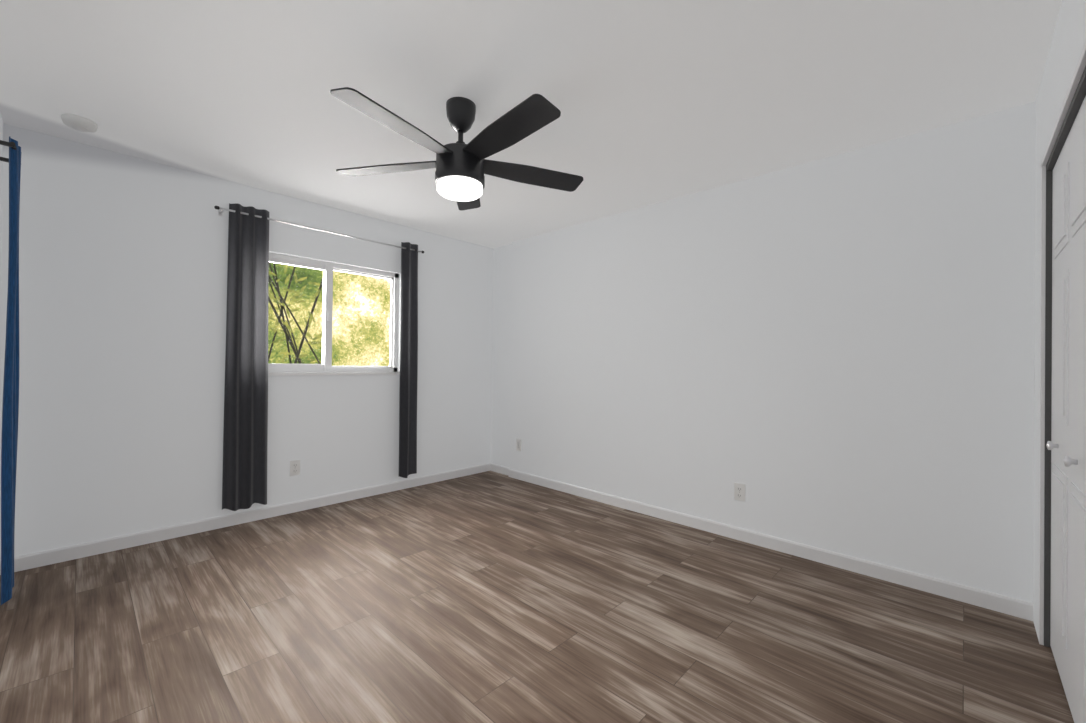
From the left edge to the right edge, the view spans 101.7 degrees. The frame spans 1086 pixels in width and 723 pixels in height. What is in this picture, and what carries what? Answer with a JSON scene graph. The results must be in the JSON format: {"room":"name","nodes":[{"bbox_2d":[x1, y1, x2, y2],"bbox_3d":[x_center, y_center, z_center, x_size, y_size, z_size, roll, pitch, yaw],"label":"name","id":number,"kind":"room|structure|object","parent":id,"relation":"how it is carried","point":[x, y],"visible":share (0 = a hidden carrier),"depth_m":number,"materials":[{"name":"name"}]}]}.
{"room":"empty bedroom","nodes":[
{"label":"empty bedroom","id":0,"kind":"room"},
{"bbox_2d":[0,114,3,286],"bbox_3d":[-1.211,-0.059,0.639,4.905,2.440,0.150,0,0,44],"label":"wall","id":1,"kind":"structure","parent":0,"point":[1,120],"depth_m":2.36,"materials":[{"name":"paint"}]},
{"bbox_2d":[0,136,21,606],"bbox_3d":[-2.610,0.043,2.139,0.310,2.197,0.092,0,0,44],"label":"curtain","id":2,"kind":"object","parent":1,"relation":"attached to","point":[10,406],"visible":1,"depth_m":2.10,"materials":[{"name":"blue fabric"}]},
{"bbox_2d":[0,124,492,558],"bbox_3d":[-1.815,-0.047,3.667,0.150,2.440,3.698,0,0,44],"label":"wall","id":3,"kind":"structure","parent":0,"point":[123,259],"depth_m":2.89,"materials":[{"name":"paint"}]},
{"bbox_2d":[0,463,489,574],"bbox_3d":[-1.758,1.132,3.616,0.013,0.082,3.433,0,0,44],"label":"baseboard","id":4,"kind":"structure","parent":3,"relation":"attached to","point":[62,554],"depth_m":3.05,"materials":[{"name":"white wood"}]},
{"bbox_2d":[290,460,299,475],"bbox_3d":[-1.928,0.827,3.439,0.008,0.115,0.070,0,0,44],"label":"outlet","id":5,"kind":"object","parent":3,"relation":"attached to","point":[294,465],"visible":1,"depth_m":3.44,"materials":[{"name":"white plastic"}]},
{"bbox_2d":[214,203,423,510],"bbox_3d":[-1.703,-0.019,3.592,0.116,2.149,1.607,0,0,44],"label":"curtains","id":6,"kind":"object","parent":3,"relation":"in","point":[245,430],"depth_m":3.18,"materials":[{"name":"grey fabric"}]},
{"bbox_2d":[268,252,399,375],"bbox_3d":[-1.774,-0.356,3.662,0.123,0.932,1.270,0,0,44],"label":"window","id":7,"kind":"structure","parent":3,"relation":"in","point":[326,368],"depth_m":3.67,"materials":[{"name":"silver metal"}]},
{"bbox_2d":[0,0,1061,248],"bbox_3d":[-0.026,-1.286,1.981,5.055,0.060,3.698,0,0,44],"label":"ceiling","id":8,"kind":"structure","parent":0,"point":[658,101],"depth_m":1.99,"materials":[{"name":"paint"}]},
{"bbox_2d":[61,114,97,132],"bbox_3d":[-2.469,-1.260,2.358,0.136,0.045,0.136,0,0,44],"label":"smoke detector","id":9,"kind":"object","parent":8,"relation":"attached to","point":[79,123],"visible":1,"depth_m":2.33,"materials":[{"name":"white plastic"}]},
{"bbox_2d":[330,87,582,209],"bbox_3d":[-0.390,-1.038,2.141,1.252,0.443,1.279,0,0,44],"label":"ceiling fan","id":10,"kind":"object","parent":8,"relation":"hanging from","point":[461,167],"depth_m":2.07,"materials":[{"name":"black metal"}]},
{"bbox_2d":[0,471,1073,722],"bbox_3d":[-0.056,1.214,1.966,5.055,0.060,3.698,0,0,44],"label":"floor","id":11,"kind":"structure","parent":0,"point":[488,596],"depth_m":1.96,"materials":[{"name":"brown wood"}]},
{"bbox_2d":[491,101,1035,602],"bbox_3d":[1.184,-0.014,3.257,5.055,2.440,0.150,0,0,44],"label":"wall","id":12,"kind":"structure","parent":0,"point":[846,340],"depth_m":2.70,"materials":[{"name":"paint"}]},
{"bbox_2d":[516,439,521,450],"bbox_3d":[-0.246,0.850,4.498,0.070,0.115,0.008,0,0,44],"label":"outlet","id":13,"kind":"object","parent":12,"relation":"attached to","point":[518,441],"visible":1,"depth_m":4.50,"materials":[{"name":"white plastic"}]},
{"bbox_2d":[734,482,744,501],"bbox_3d":[1.330,0.883,2.992,0.070,0.115,0.008,0,0,44],"label":"outlet","id":14,"kind":"object","parent":12,"relation":"attached to","point":[739,489],"visible":1,"depth_m":2.99,"materials":[{"name":"white plastic"}]},
{"bbox_2d":[490,463,1032,620],"bbox_3d":[0.855,1.162,3.462,4.005,0.082,0.048,0,0,44],"label":"baseboard","id":15,"kind":"structure","parent":12,"relation":"attached to","point":[1008,605],"depth_m":2.68,"materials":[{"name":"white wood"}]},
{"bbox_2d":[1033,0,1085,640],"bbox_3d":[1.621,-0.021,1.286,0.100,2.440,2.098,0,0,44],"label":"wall","id":16,"kind":"structure","parent":0,"point":[1068,41],"depth_m":1.85,"materials":[{"name":"paint"}]},
{"bbox_2d":[1039,43,1085,722],"bbox_3d":[1.537,0.163,1.205,0.109,2.070,1.870,0,0,44],"label":"closet doors","id":17,"kind":"structure","parent":16,"relation":"in","point":[1062,524],"depth_m":1.59,"materials":[{"name":"white wood"}]},
{"label":"outside","id":18,"kind":"structure","parent":0,"visible":0},
{"bbox_2d":[268,262,390,365],"bbox_3d":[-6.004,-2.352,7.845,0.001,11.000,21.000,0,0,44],"label":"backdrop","id":19,"kind":"structure","parent":18,"point":[361,303],"depth_m":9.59,"materials":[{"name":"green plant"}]},
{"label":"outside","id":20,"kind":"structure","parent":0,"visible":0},
{"bbox_2d":[268,262,333,365],"bbox_3d":[-4.850,-1.346,5.397,2.133,6.001,5.053,0,0,44],"label":"trees","id":21,"kind":"object","parent":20,"point":[285,325],"visible":0.21,"depth_m":6.14,"materials":[{"name":"green plant"}]}
]}

